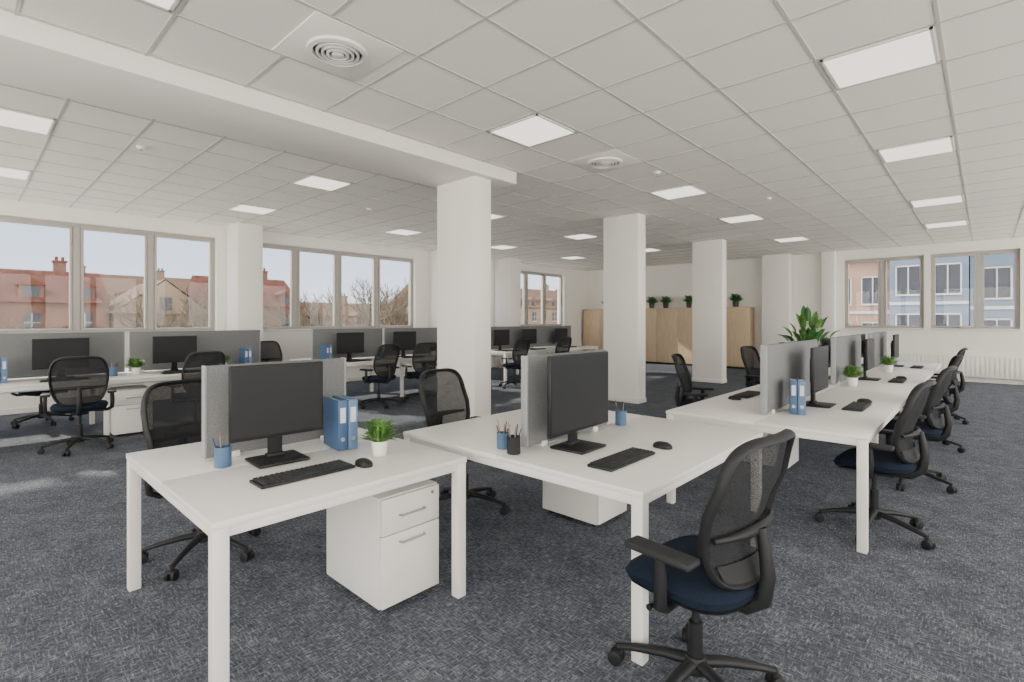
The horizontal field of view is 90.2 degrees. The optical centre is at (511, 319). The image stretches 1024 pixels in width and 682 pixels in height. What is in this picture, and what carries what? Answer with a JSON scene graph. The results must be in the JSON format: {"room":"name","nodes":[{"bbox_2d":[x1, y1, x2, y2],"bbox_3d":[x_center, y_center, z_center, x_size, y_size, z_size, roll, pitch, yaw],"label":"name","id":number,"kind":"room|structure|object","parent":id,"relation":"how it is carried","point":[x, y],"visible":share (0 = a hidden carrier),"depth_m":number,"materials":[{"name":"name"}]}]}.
{"room":"open-plan office","nodes":[
{"label":"open-plan office","id":0,"kind":"room"},
{"bbox_2d":[0,199,587,409],"bbox_3d":[-3.722,-0.200,12.384,0.300,3.300,19.700,0,0,43],"label":"wall","id":1,"kind":"structure","parent":0,"point":[293,344],"depth_m":11.02,"materials":[{"name":"white paint"}]},
{"bbox_2d":[0,215,214,332],"bbox_3d":[-7.573,-0.690,8.100,0.242,1.840,5.180,0,0,43],"label":"window","id":2,"kind":"structure","parent":1,"relation":"in","point":[76,231],"depth_m":9.03,"materials":[{"name":"metal"}]},
{"bbox_2d":[226,222,262,340],"bbox_3d":[-5.261,-0.200,10.027,0.650,3.300,0.450,0,0,43],"label":"pilaster","id":3,"kind":"object","parent":1,"relation":"attached to","point":[244,241],"visible":0.56,"depth_m":9.81,"materials":[{"name":"white paint"}]},
{"bbox_2d":[0,365,493,414],"bbox_3d":[-3.607,1.410,12.277,0.015,0.080,19.100,0,0,43],"label":"baseboard","id":4,"kind":"structure","parent":1,"relation":"attached to","point":[28,409],"depth_m":7.99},
{"bbox_2d":[263,243,412,330],"bbox_3d":[-3.973,-0.690,11.983,0.242,1.840,4.070,0,0,43],"label":"window","id":5,"kind":"structure","parent":1,"relation":"in","point":[294,251],"depth_m":11.91,"materials":[{"name":"metal"}]},
{"bbox_2d":[429,250,436,327],"bbox_3d":[-1.844,-0.200,13.711,0.650,3.300,0.500,0,0,43],"label":"pilaster","id":6,"kind":"object","parent":1,"relation":"attached to","point":[432,254],"visible":0.16,"depth_m":13.63,"materials":[{"name":"white paint"}]},
{"bbox_2d":[494,258,520,367],"bbox_3d":[-0.144,-0.200,15.544,0.650,3.300,0.500,0,0,43],"label":"pilaster","id":7,"kind":"object","parent":1,"relation":"attached to","point":[507,271],"visible":0.68,"depth_m":15.34,"materials":[{"name":"white paint"}]},
{"bbox_2d":[521,271,561,325],"bbox_3d":[0.831,-0.690,17.163,0.242,1.840,2.900,0,0,43],"label":"window","id":8,"kind":"structure","parent":1,"relation":"in","point":[524,273],"depth_m":17.46,"materials":[{"name":"metal"}]},
{"bbox_2d":[437,176,490,416],"bbox_3d":[-0.603,-0.125,6.335,0.720,3.150,0.290,0,0,43],"label":"structural column","id":9,"kind":"structure","parent":0,"point":[463,205],"depth_m":6.15,"materials":[{"name":"white paint"}]},
{"bbox_2d":[0,0,1023,270],"bbox_3d":[1.521,-1.950,7.523,14.600,0.200,19.700,0,0,43],"label":"ceiling","id":10,"kind":"structure","parent":0,"point":[485,54],"depth_m":4.71,"materials":[{"name":"tile"}]},
{"bbox_2d":[0,166,31,179],"bbox_3d":[-6.359,-1.843,6.306,0.575,0.014,0.575,0,0,43],"label":"ceiling light","id":11,"kind":"object","parent":10,"relation":"attached to","point":[7,172],"visible":1,"depth_m":6.41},
{"bbox_2d":[0,107,55,135],"bbox_3d":[-4.599,-1.843,4.674,0.575,0.014,0.575,0,0,43],"label":"ceiling light","id":12,"kind":"object","parent":10,"relation":"attached to","point":[13,119],"visible":1,"depth_m":4.73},
{"bbox_2d":[140,0,179,11],"bbox_3d":[-2.009,-1.843,2.613,0.620,0.014,0.600,0,0,43],"label":"ceiling light","id":13,"kind":"object","parent":10,"relation":"attached to","point":[168,5],"visible":1,"depth_m":2.96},
{"bbox_2d":[228,204,276,214],"bbox_3d":[-4.319,-1.843,8.505,0.575,0.014,0.575,0,0,43],"label":"ceiling light","id":14,"kind":"object","parent":10,"relation":"attached to","point":[241,207],"visible":1,"depth_m":8.49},
{"bbox_2d":[0,10,515,189],"bbox_3d":[-2.880,-1.775,3.843,0.850,0.150,7.720,0,0,43],"label":"ceiling beam","id":15,"kind":"structure","parent":10,"relation":"attached to","point":[35,55],"depth_m":4.06,"materials":[{"name":"paint"}]},
{"bbox_2d":[292,175,352,190],"bbox_3d":[-2.559,-1.843,6.873,0.575,0.014,0.575,0,0,43],"label":"ceiling light","id":16,"kind":"object","parent":10,"relation":"attached to","point":[313,181],"visible":1,"depth_m":6.88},
{"bbox_2d":[272,11,403,81],"bbox_3d":[-1.193,-1.827,3.493,0.650,0.046,0.624,0,0,43],"label":"ceiling vent","id":17,"kind":"object","parent":10,"relation":"in","point":[323,42],"visible":1,"depth_m":3.44,"materials":[{"name":"metal"}]},
{"bbox_2d":[0,0,1023,269],"bbox_3d":[1.517,-1.847,7.519,14.000,0.007,19.110,0,0,43],"label":"grid","id":18,"kind":"object","parent":10,"relation":"attached to","point":[16,11],"visible":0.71,"depth_m":5.18,"materials":[{"name":"metal"}]},
{"bbox_2d":[488,114,575,146],"bbox_3d":[0.201,-1.843,4.996,0.620,0.014,0.600,0,0,43],"label":"ceiling light","id":19,"kind":"object","parent":10,"relation":"attached to","point":[535,129],"visible":1,"depth_m":4.98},
{"bbox_2d":[567,149,642,172],"bbox_3d":[1.085,-1.827,5.949,0.650,0.046,0.624,0,0,43],"label":"ceiling vent","id":20,"kind":"object","parent":10,"relation":"in","point":[611,159],"visible":1,"depth_m":5.88,"materials":[{"name":"metal"}]},
{"bbox_2d":[649,184,707,199],"bbox_3d":[2.411,-1.843,7.379,0.620,0.014,0.600,0,0,43],"label":"ceiling light","id":21,"kind":"object","parent":10,"relation":"attached to","point":[686,190],"visible":1,"depth_m":7.36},
{"bbox_2d":[718,214,764,223],"bbox_3d":[4.178,-1.843,9.286,0.620,0.014,0.600,0,0,43],"label":"ceiling light","id":22,"kind":"object","parent":10,"relation":"attached to","point":[749,217],"visible":1,"depth_m":9.24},
{"bbox_2d":[820,26,938,89],"bbox_3d":[2.623,-1.843,3.637,0.620,0.014,0.600,0,0,43],"label":"ceiling light","id":23,"kind":"object","parent":10,"relation":"attached to","point":[917,49],"visible":1,"depth_m":3.60,"materials":[{"name":"plastic"}]},
{"bbox_2d":[877,136,954,162],"bbox_3d":[4.390,-1.843,5.543,0.620,0.014,0.600,0,0,43],"label":"ceiling light","id":24,"kind":"object","parent":10,"relation":"attached to","point":[944,144],"visible":1,"depth_m":5.51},
{"bbox_2d":[909,194,963,207],"bbox_3d":[6.600,-1.843,7.926,0.620,0.014,0.600,0,0,43],"label":"ceiling light","id":25,"kind":"object","parent":10,"relation":"attached to","point":[955,198],"visible":1,"depth_m":7.92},
{"bbox_2d":[924,220,967,228],"bbox_3d":[8.368,-1.843,9.833,0.620,0.014,0.600,0,0,43],"label":"ceiling light","id":26,"kind":"object","parent":10,"relation":"attached to","point":[961,222],"visible":1,"depth_m":9.83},
{"bbox_2d":[0,363,1023,681],"bbox_3d":[1.521,1.510,7.523,14.600,0.120,19.700,0,0,43],"label":"floor","id":27,"kind":"structure","parent":0,"point":[547,598],"depth_m":2.84,"materials":[{"name":"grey carpet"}]},
{"bbox_2d":[10,390,74,428],"bbox_3d":[-6.554,0.921,7.126,0.682,1.059,0.669,0,0,43],"label":"office chair","id":28,"kind":"object","parent":27,"relation":"on","point":[40,415],"visible":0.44,"depth_m":7.00,"materials":[{"name":"black plastic"}]},
{"bbox_2d":[37,356,116,456],"bbox_3d":[-4.864,0.921,5.713,0.669,1.059,0.682,0,0,-39],"label":"office chair","id":29,"kind":"object","parent":27,"relation":"on","point":[78,385],"visible":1,"depth_m":5.54,"materials":[{"name":"black plastic"}]},
{"bbox_2d":[0,368,181,434],"bbox_3d":[-6.170,1.085,5.994,1.600,0.730,6.198,0,0,43],"label":"desk","id":30,"kind":"object","parent":27,"relation":"on","point":[16,385],"visible":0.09,"depth_m":6.37,"materials":[{"name":"white laminate"}]},
{"bbox_2d":[32,338,88,378],"bbox_3d":[-5.536,0.470,6.266,0.220,0.495,0.530,0,0,43],"label":"computer monitor","id":31,"kind":"object","parent":30,"relation":"on","point":[45,351],"visible":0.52,"depth_m":6.20,"materials":[{"name":"black plastic"}]},
{"bbox_2d":[125,357,147,374],"bbox_3d":[-4.962,0.606,6.720,0.303,0.223,0.268,0,0,43],"label":"potted plant","id":32,"kind":"object","parent":30,"relation":"on","point":[135,365],"visible":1,"depth_m":6.68,"materials":[{"name":"green plant"}]},
{"bbox_2d":[153,336,196,371],"bbox_3d":[-4.720,0.470,7.146,0.220,0.495,0.530,0,0,43],"label":"computer monitor","id":33,"kind":"object","parent":30,"relation":"on","point":[166,349],"visible":0.88,"depth_m":7.11,"materials":[{"name":"black plastic"}]},
{"bbox_2d":[239,348,251,363],"bbox_3d":[-4.079,0.573,7.806,0.233,0.290,0.106,0,0,43],"label":"binders","id":34,"kind":"object","parent":30,"relation":"on","point":[245,354],"visible":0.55,"depth_m":7.74,"materials":[{"name":"cardboard"}]},
{"bbox_2d":[0,326,570,378],"bbox_3d":[-2.458,0.438,9.998,0.070,0.560,12.092,0,0,43],"label":"divider","id":35,"kind":"object","parent":30,"relation":"on","point":[17,347],"depth_m":7.63,"materials":[{"name":"fabric"}]},
{"bbox_2d":[110,384,147,436],"bbox_3d":[-4.948,1.163,6.593,0.577,0.575,0.400,0,0,43],"label":"drawer pedestal","id":36,"kind":"object","parent":27,"relation":"on","point":[125,417],"visible":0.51,"depth_m":6.38,"materials":[{"name":"metal"}]},
{"bbox_2d":[140,379,260,580],"bbox_3d":[-1.900,0.921,3.178,0.682,1.059,0.669,0,0,33],"label":"office chair","id":37,"kind":"object","parent":27,"relation":"on","point":[170,411],"visible":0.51,"depth_m":3.19,"materials":[{"name":"fabric"}]},
{"bbox_2d":[181,351,225,379],"bbox_3d":[-4.078,0.921,6.553,0.682,1.059,0.669,0,0,33],"label":"office chair","id":38,"kind":"object","parent":27,"relation":"on","point":[192,366],"visible":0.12,"depth_m":6.35,"materials":[{"name":"fabric"}]},
{"bbox_2d":[260,341,281,362],"bbox_3d":[-4.381,0.921,9.474,0.682,1.059,0.669,0,0,33],"label":"office chair","id":39,"kind":"object","parent":27,"relation":"on","point":[270,351],"visible":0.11,"depth_m":9.64,"materials":[{"name":"fabric"}]},
{"bbox_2d":[126,427,466,681],"bbox_3d":[-1.160,1.085,2.719,1.400,0.730,1.208,0,0,43],"label":"office desk","id":40,"kind":"object","parent":27,"relation":"on","point":[223,503],"visible":0.73,"depth_m":2.35,"materials":[{"name":"white laminate"}]},
{"bbox_2d":[212,431,231,468],"bbox_3d":[-1.419,0.634,2.503,0.088,0.168,0.089,0,0,43],"label":"pen cup","id":41,"kind":"object","parent":40,"relation":"on","point":[222,454],"visible":0.94,"depth_m":2.47,"materials":[{"name":"blue plastic"}]},
{"bbox_2d":[202,357,345,458],"bbox_3d":[-1.308,0.475,2.884,0.070,0.485,0.782,0,0,43],"label":"divider","id":42,"kind":"object","parent":40,"relation":"on","point":[214,377],"depth_m":2.65,"materials":[{"name":"fabric"}]},
{"bbox_2d":[228,361,322,468],"bbox_3d":[-1.202,0.470,2.615,0.460,0.495,0.220,0,0,-44],"label":"computer monitor","id":43,"kind":"object","parent":40,"relation":"on","point":[271,402],"visible":1,"depth_m":2.58,"materials":[{"name":"black plastic"}]},
{"bbox_2d":[249,459,354,488],"bbox_3d":[-0.960,0.708,2.363,0.140,0.021,0.440,0,0,43],"label":"keyboard","id":44,"kind":"object","parent":40,"relation":"on","point":[272,480],"visible":1,"depth_m":2.32,"materials":[{"name":"black plastic"}]},
{"bbox_2d":[324,394,357,450],"bbox_3d":[-0.979,0.581,2.913,0.112,0.275,0.233,0,0,-39],"label":"binders","id":45,"kind":"object","parent":40,"relation":"on","point":[340,413],"visible":1,"depth_m":2.84,"materials":[{"name":"cardboard"}]},
{"bbox_2d":[358,418,400,456],"bbox_3d":[-0.704,0.622,2.716,0.225,0.191,0.245,0,0,43],"label":"potted plant","id":46,"kind":"object","parent":40,"relation":"on","point":[379,436],"visible":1,"depth_m":2.68,"materials":[{"name":"green plant"}]},
{"bbox_2d":[289,355,411,396],"bbox_3d":[-2.464,1.085,9.991,1.600,0.730,3.098,0,0,43],"label":"desk","id":47,"kind":"object","parent":27,"relation":"on","point":[401,361],"visible":0.3,"depth_m":9.54,"materials":[{"name":"white laminate"}]},
{"bbox_2d":[337,332,363,360],"bbox_3d":[-2.891,0.470,9.118,0.220,0.495,0.530,0,0,43],"label":"computer monitor","id":48,"kind":"object","parent":47,"relation":"on","point":[351,342],"visible":0.95,"depth_m":9.10,"materials":[{"name":"black plastic"}]},
{"bbox_2d":[393,331,415,356],"bbox_3d":[-2.103,0.470,9.969,0.220,0.495,0.530,0,0,43],"label":"computer monitor","id":49,"kind":"object","parent":47,"relation":"on","point":[406,340],"visible":0.77,"depth_m":9.96,"materials":[{"name":"black plastic"}]},
{"bbox_2d":[360,344,399,408],"bbox_3d":[-2.243,0.921,8.533,0.682,1.059,0.669,0,0,35],"label":"office chair","id":50,"kind":"object","parent":27,"relation":"on","point":[386,357],"visible":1,"depth_m":8.37,"materials":[{"name":"fabric"}]},
{"bbox_2d":[327,479,438,610],"bbox_3d":[-0.704,1.163,2.787,0.577,0.575,0.360,0,0,43],"label":"drawer pedestal","id":51,"kind":"object","parent":27,"relation":"on","point":[383,547],"visible":0.96,"depth_m":2.61,"materials":[{"name":"white laminate"}]},
{"bbox_2d":[401,342,436,402],"bbox_3d":[-1.669,0.921,9.159,0.669,1.059,0.682,0,0,-39],"label":"office chair","id":52,"kind":"object","parent":27,"relation":"on","point":[424,357],"visible":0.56,"depth_m":8.95,"materials":[{"name":"fabric"}]},
{"bbox_2d":[419,368,509,514],"bbox_3d":[-0.350,0.921,3.922,0.682,1.059,0.669,0,0,35],"label":"office chair","id":53,"kind":"object","parent":27,"relation":"on","point":[443,395],"visible":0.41,"depth_m":4.05,"materials":[{"name":"fabric"}]},
{"bbox_2d":[499,338,529,388],"bbox_3d":[0.035,0.921,10.992,0.682,1.059,0.672,0,0,41],"label":"office chair","id":54,"kind":"object","parent":27,"relation":"on","point":[521,346],"visible":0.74,"depth_m":10.80,"materials":[{"name":"fabric"}]},
{"bbox_2d":[491,345,597,383],"bbox_3d":[0.527,1.085,13.217,1.600,0.730,3.698,0,0,43],"label":"desk","id":55,"kind":"object","parent":27,"relation":"on","point":[549,349],"visible":0.45,"depth_m":12.45,"materials":[{"name":"white laminate"}]},
{"bbox_2d":[493,329,509,350],"bbox_3d":[-0.253,0.470,11.963,0.220,0.495,0.530,0,0,43],"label":"computer monitor","id":56,"kind":"object","parent":55,"relation":"on","point":[500,337],"visible":0.95,"depth_m":11.93,"materials":[{"name":"black plastic"}]},
{"bbox_2d":[555,337,571,352],"bbox_3d":[1.054,0.921,12.092,0.682,1.059,0.672,0,0,45],"label":"office chair","id":57,"kind":"object","parent":27,"relation":"on","point":[563,345],"visible":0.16,"depth_m":11.88,"materials":[{"name":"fabric"}]},
{"bbox_2d":[403,409,762,665],"bbox_3d":[0.455,1.085,3.281,1.705,0.730,1.568,0,0,43],"label":"office desk","id":58,"kind":"object","parent":27,"relation":"on","point":[698,448],"visible":0.63,"depth_m":2.73,"materials":[{"name":"white laminate"}]},
{"bbox_2d":[496,419,509,449],"bbox_3d":[-0.053,0.639,2.859,0.079,0.158,0.080,0,0,43],"label":"pen cup","id":59,"kind":"object","parent":58,"relation":"on","point":[501,435],"visible":0.89,"depth_m":2.83,"materials":[{"name":"blue plastic"}]},
{"bbox_2d":[507,422,521,454],"bbox_3d":[0.008,0.637,2.748,0.083,0.163,0.085,0,0,43],"label":"pen cup","id":60,"kind":"object","parent":58,"relation":"on","point":[513,441],"visible":1,"depth_m":2.72,"materials":[{"name":"black plastic"}]},
{"bbox_2d":[521,349,606,447],"bbox_3d":[0.342,0.458,3.119,0.070,0.520,0.812,0,0,43],"label":"divider","id":61,"kind":"object","parent":58,"relation":"on","point":[533,367],"depth_m":2.86,"materials":[{"name":"fabric"}]},
{"bbox_2d":[547,351,607,454],"bbox_3d":[0.373,0.453,2.873,0.220,0.530,0.590,0,0,41],"label":"computer monitor","id":62,"kind":"object","parent":58,"relation":"on","point":[577,384],"visible":1,"depth_m":2.82,"materials":[{"name":"black plastic"}]},
{"bbox_2d":[587,447,654,471],"bbox_3d":[0.567,0.708,2.611,0.140,0.021,0.440,0,0,43],"label":"keyboard","id":63,"kind":"object","parent":58,"relation":"on","point":[610,463],"visible":1,"depth_m":2.56,"materials":[{"name":"black plastic"}]},
{"bbox_2d":[615,400,627,425],"bbox_3d":[0.744,0.634,3.498,0.088,0.168,0.089,0,0,43],"label":"pen cup","id":64,"kind":"object","parent":58,"relation":"on","point":[620,415],"visible":1,"depth_m":3.46,"materials":[{"name":"blue plastic"}]},
{"bbox_2d":[543,480,626,526],"bbox_3d":[0.552,1.163,3.811,0.527,0.575,0.380,0,0,43],"label":"drawer pedestal","id":65,"kind":"object","parent":27,"relation":"on","point":[594,509],"visible":0.34,"depth_m":3.65,"materials":[{"name":"white laminate"}]},
{"bbox_2d":[583,309,603,350],"bbox_3d":[3.313,0.530,18.529,1.460,1.840,0.481,0,0,43],"label":"storage cabinet","id":66,"kind":"object","parent":27,"relation":"on","point":[593,319],"visible":0.52,"depth_m":18.57,"materials":[{"name":"brown wood"}]},
{"bbox_2d":[645,308,657,363],"bbox_3d":[4.387,0.530,17.533,1.460,1.840,0.481,0,0,43],"label":"storage cabinet","id":67,"kind":"object","parent":27,"relation":"on","point":[650,313],"visible":0.23,"depth_m":17.01,"materials":[{"name":"brown wood"}]},
{"bbox_2d":[657,308,691,365],"bbox_3d":[5.461,0.530,16.537,1.460,1.840,0.481,0,0,43],"label":"storage cabinet","id":68,"kind":"object","parent":27,"relation":"on","point":[674,325],"visible":0.67,"depth_m":16.48,"materials":[{"name":"brown wood"}]},
{"bbox_2d":[671,353,714,406],"bbox_3d":[2.160,0.921,5.794,0.682,1.059,0.669,0,0,28],"label":"office chair","id":69,"kind":"object","parent":27,"relation":"on","point":[681,368],"visible":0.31,"depth_m":5.88,"materials":[{"name":"fabric"}]},
{"bbox_2d":[608,429,795,681],"bbox_3d":[0.701,0.921,1.971,0.669,1.059,0.682,0,0,-40],"label":"office chair","id":70,"kind":"object","parent":27,"relation":"on","point":[727,568],"visible":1,"depth_m":1.77,"materials":[{"name":"black plastic"}]},
{"bbox_2d":[726,307,753,368],"bbox_3d":[6.536,0.530,15.541,1.460,1.840,0.481,0,0,43],"label":"storage cabinet","id":71,"kind":"object","parent":27,"relation":"on","point":[739,320],"visible":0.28,"depth_m":15.12,"materials":[{"name":"brown wood"}]},
{"bbox_2d":[740,346,759,387],"bbox_3d":[3.730,0.921,7.476,0.669,1.059,0.682,0,0,-39],"label":"office chair","id":72,"kind":"object","parent":27,"relation":"on","point":[750,357],"visible":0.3,"depth_m":7.66,"materials":[{"name":"fabric"}]},
{"bbox_2d":[788,437,798,467],"bbox_3d":[2.591,1.163,5.167,0.467,0.575,0.400,0,0,43],"label":"drawer pedestal","id":73,"kind":"object","parent":27,"relation":"on","point":[794,457],"visible":0.13,"depth_m":5.05,"materials":[{"name":"white laminate"}]},
{"bbox_2d":[666,360,940,553],"bbox_3d":[4.155,1.085,6.239,1.330,0.730,7.198,0,0,43],"label":"desk","id":74,"kind":"object","parent":27,"relation":"on","point":[834,424],"visible":0.59,"depth_m":3.97,"materials":[{"name":"white laminate"}]},
{"bbox_2d":[789,377,805,414],"bbox_3d":[2.220,0.588,3.967,0.106,0.260,0.233,0,0,28],"label":"binders","id":75,"kind":"object","parent":74,"relation":"on","point":[797,387],"visible":1,"depth_m":3.87,"materials":[{"name":"cardboard"}]},
{"bbox_2d":[806,345,835,407],"bbox_3d":[2.576,0.470,4.293,0.220,0.495,0.530,0,0,43],"label":"computer monitor","id":76,"kind":"object","parent":74,"relation":"on","point":[818,356],"visible":0.98,"depth_m":4.22,"materials":[{"name":"black plastic"}]},
{"bbox_2d":[760,331,886,413],"bbox_3d":[4.052,0.453,6.164,0.070,0.530,6.362,0,0,43],"label":"divider","id":77,"kind":"object","parent":74,"relation":"on","point":[779,362],"depth_m":4.42,"materials":[{"name":"fabric"}]},
{"bbox_2d":[838,365,866,385],"bbox_3d":[3.700,0.606,5.561,0.303,0.223,0.268,0,0,43],"label":"potted plant","id":78,"kind":"object","parent":74,"relation":"on","point":[852,374],"visible":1,"depth_m":5.52,"materials":[{"name":"green plant"}]},
{"bbox_2d":[842,401,871,411],"bbox_3d":[2.835,0.708,4.190,0.140,0.021,0.440,0,0,43],"label":"keyboard","id":79,"kind":"object","parent":74,"relation":"on","point":[853,406],"visible":1,"depth_m":4.11,"materials":[{"name":"black plastic"}]},
{"bbox_2d":[858,338,880,380],"bbox_3d":[4.310,0.470,6.163,0.220,0.495,0.530,0,0,43],"label":"computer monitor","id":80,"kind":"object","parent":74,"relation":"on","point":[869,349],"visible":0.94,"depth_m":6.10,"materials":[{"name":"black plastic"}]},
{"bbox_2d":[778,305,839,346],"bbox_3d":[6.514,0.560,11.230,1.286,1.779,1.473,0,0,43],"label":"potted palm","id":81,"kind":"object","parent":27,"relation":"on","point":[805,334],"visible":0.4,"depth_m":11.12,"materials":[{"name":"plant"}]},
{"bbox_2d":[815,379,936,549],"bbox_3d":[2.488,0.921,3.507,0.672,1.059,0.682,0,0,-43],"label":"office chair","id":82,"kind":"object","parent":27,"relation":"on","point":[899,458],"visible":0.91,"depth_m":3.31,"materials":[{"name":"black plastic"}]},
{"bbox_2d":[883,365,957,493],"bbox_3d":[3.531,0.921,4.544,0.672,1.059,0.682,0,0,-43],"label":"office chair","id":83,"kind":"object","parent":27,"relation":"on","point":[934,430],"visible":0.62,"depth_m":4.32,"materials":[{"name":"black plastic"}]},
{"bbox_2d":[861,353,1023,379],"bbox_3d":[10.356,1.140,12.271,3.300,0.620,0.090,0,0,43],"label":"panel radiator","id":84,"kind":"object","parent":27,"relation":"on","point":[998,367],"visible":0.47,"depth_m":11.78,"materials":[{"name":"metal"}]},
{"bbox_2d":[922,355,965,452],"bbox_3d":[4.723,0.921,5.825,0.682,1.059,0.672,0,0,38],"label":"office chair","id":85,"kind":"object","parent":27,"relation":"on","point":[955,360],"visible":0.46,"depth_m":5.63,"materials":[{"name":"black plastic"}]},
{"bbox_2d":[922,348,968,423],"bbox_3d":[6.150,0.921,7.366,0.682,1.059,0.672,0,0,45],"label":"office chair","id":86,"kind":"object","parent":27,"relation":"on","point":[960,387],"visible":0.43,"depth_m":7.17,"materials":[{"name":"black plastic"}]},
{"bbox_2d":[604,213,645,403],"bbox_3d":[2.014,-0.200,9.158,0.720,3.300,0.290,0,0,43],"label":"structural column","id":87,"kind":"structure","parent":0,"point":[624,236],"depth_m":9.00,"materials":[{"name":"white paint"}]},
{"bbox_2d":[692,239,726,383],"bbox_3d":[4.632,-0.200,11.981,0.720,3.300,0.290,0,0,43],"label":"structural column","id":88,"kind":"structure","parent":0,"point":[708,257],"depth_m":11.86,"materials":[{"name":"white paint"}]},
{"bbox_2d":[588,237,1023,380],"bbox_3d":[8.116,-0.200,14.635,14.000,3.300,0.300,0,0,43],"label":"wall","id":89,"kind":"structure","parent":0,"point":[743,276],"depth_m":13.75,"materials":[{"name":"white paint"}]},
{"bbox_2d":[762,254,792,344],"bbox_3d":[7.605,-0.200,14.598,0.700,3.300,0.450,0,0,43],"label":"pilaster","id":90,"kind":"object","parent":89,"relation":"attached to","point":[777,270],"visible":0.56,"depth_m":14.41,"materials":[{"name":"white paint"}]},
{"bbox_2d":[822,251,835,337],"bbox_3d":[8.589,-0.200,13.822,0.300,3.300,0.250,0,0,43],"label":"pilaster","id":91,"kind":"object","parent":89,"relation":"attached to","point":[829,257],"visible":0.56,"depth_m":13.72,"materials":[{"name":"white paint"}]},
{"bbox_2d":[843,255,923,328],"bbox_3d":[9.566,-0.690,13.169,1.680,1.840,0.242,0,0,43],"label":"window","id":92,"kind":"structure","parent":89,"relation":"in","point":[882,262],"depth_m":13.20,"materials":[{"name":"metal"}]},
{"bbox_2d":[930,249,1019,329],"bbox_3d":[10.842,-0.690,11.986,1.560,1.840,0.242,0,0,43],"label":"window","id":93,"kind":"structure","parent":89,"relation":"in","point":[978,255],"depth_m":11.94,"materials":[{"name":"metal"}]},
{"bbox_2d":[933,378,1023,384],"bbox_3d":[8.015,1.410,14.515,13.985,0.080,0.015,0,0,43],"label":"baseboard","id":94,"kind":"structure","parent":89,"relation":"attached to","point":[966,379],"depth_m":11.70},
{"label":"outside","id":95,"kind":"structure","parent":0,"visible":0},
{"bbox_3d":[28.701,7.550,27.936,55.900,0.200,40.000,0,0,43],"label":"street","id":96,"kind":"object","parent":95,"visible":0},
{"bbox_2d":[849,261,889,324],"bbox_3d":[21.747,1.800,38.306,11.840,11.300,10.250,0,0,43],"label":"apartment block","id":97,"kind":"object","parent":96,"relation":"on","point":[863,277],"visible":0.05,"depth_m":31.54,"materials":[{"name":"paint"}]},
{"bbox_2d":[890,256,969,325],"bbox_3d":[27.053,1.550,32.704,3.540,11.800,10.250,0,0,43],"label":"apartment block","id":98,"kind":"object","parent":96,"relation":"on","point":[952,273],"visible":0.3,"depth_m":28.76,"materials":[{"name":"paint"}]},
{"bbox_2d":[970,253,1013,325],"bbox_3d":[31.866,1.700,28.922,8.640,11.500,10.250,0,0,43],"label":"apartment block","id":99,"kind":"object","parent":96,"relation":"on","point":[998,268],"visible":0.33,"depth_m":27.50,"materials":[{"name":"paint"}]},
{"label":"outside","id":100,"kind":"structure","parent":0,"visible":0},
{"bbox_3d":[-40.462,7.550,78.434,114.000,0.200,220.000,0,0,43],"label":"ground","id":101,"kind":"structure","parent":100,"visible":0},
{"bbox_2d":[0,256,111,328],"bbox_3d":[-42.189,1.025,39.804,10.800,12.850,15.700,0,0,43],"label":"house","id":102,"kind":"structure","parent":101,"relation":"on","point":[30,294],"depth_m":40.01,"materials":[{"name":"brick"}]},
{"bbox_2d":[84,266,189,312],"bbox_3d":[-57.514,0.125,61.516,10.800,14.650,34.200,0,0,43],"label":"house","id":103,"kind":"structure","parent":101,"relation":"on","point":[119,284],"depth_m":66.68,"materials":[{"name":"brown tile"}]},
{"bbox_2d":[97,286,207,327],"bbox_3d":[-22.860,2.289,33.683,7.737,10.376,6.781,0,0,13],"label":"bare tree","id":104,"kind":"object","parent":101,"relation":"on","point":[188,304],"visible":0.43,"depth_m":33.55,"materials":[{"name":"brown plant"}]},
{"bbox_2d":[108,272,207,327],"bbox_3d":[-33.599,1.435,47.522,9.900,12.470,7.800,0,0,43],"label":"house","id":105,"kind":"structure","parent":101,"relation":"on","point":[164,287],"depth_m":44.34,"materials":[{"name":"brown tile"}]},
{"bbox_2d":[164,292,270,326],"bbox_3d":[-20.482,2.720,36.808,6.850,9.492,8.750,0,0,43],"label":"bare tree","id":106,"kind":"object","parent":101,"relation":"on","point":[190,324],"visible":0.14,"depth_m":34.74,"materials":[{"name":"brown plant"}]},
{"bbox_2d":[185,268,303,326],"bbox_3d":[-29.323,0.825,55.149,10.800,13.250,9.200,0,0,43],"label":"house","id":107,"kind":"structure","parent":101,"relation":"on","point":[275,289],"depth_m":53.29,"materials":[{"name":"brick"}]},
{"bbox_2d":[263,288,392,326],"bbox_3d":[-13.831,2.346,38.945,9.367,10.254,7.442,0,0,7],"label":"bare tree","id":108,"kind":"object","parent":101,"relation":"on","point":[282,316],"visible":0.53,"depth_m":38.03,"materials":[{"name":"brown plant"}]},
{"bbox_2d":[301,293,401,325],"bbox_3d":[-21.557,2.835,64.995,9.800,12.470,14.200,0,0,43],"label":"house","id":109,"kind":"structure","parent":101,"relation":"on","point":[347,310],"depth_m":62.03,"materials":[{"name":"brown tile"}]},
{"bbox_2d":[348,276,408,325],"bbox_3d":[-10.835,1.372,45.494,7.380,12.168,10.874,0,0,20],"label":"bare tree","id":110,"kind":"object","parent":101,"relation":"on","point":[385,300],"visible":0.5,"depth_m":43.67,"materials":[{"name":"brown plant"}]},
{"bbox_2d":[354,292,408,325],"bbox_3d":[-9.849,1.711,46.571,7.168,11.515,9.885,0,0,20],"label":"bare tree","id":111,"kind":"object","parent":101,"relation":"on","point":[402,319],"visible":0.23,"depth_m":44.73,"materials":[{"name":"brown plant"}]},
{"bbox_2d":[521,284,557,323],"bbox_3d":[3.388,0.125,97.778,12.800,14.650,20.200,0,0,43],"label":"house","id":112,"kind":"structure","parent":101,"relation":"on","point":[534,295],"depth_m":92.87,"materials":[{"name":"brown tile"}]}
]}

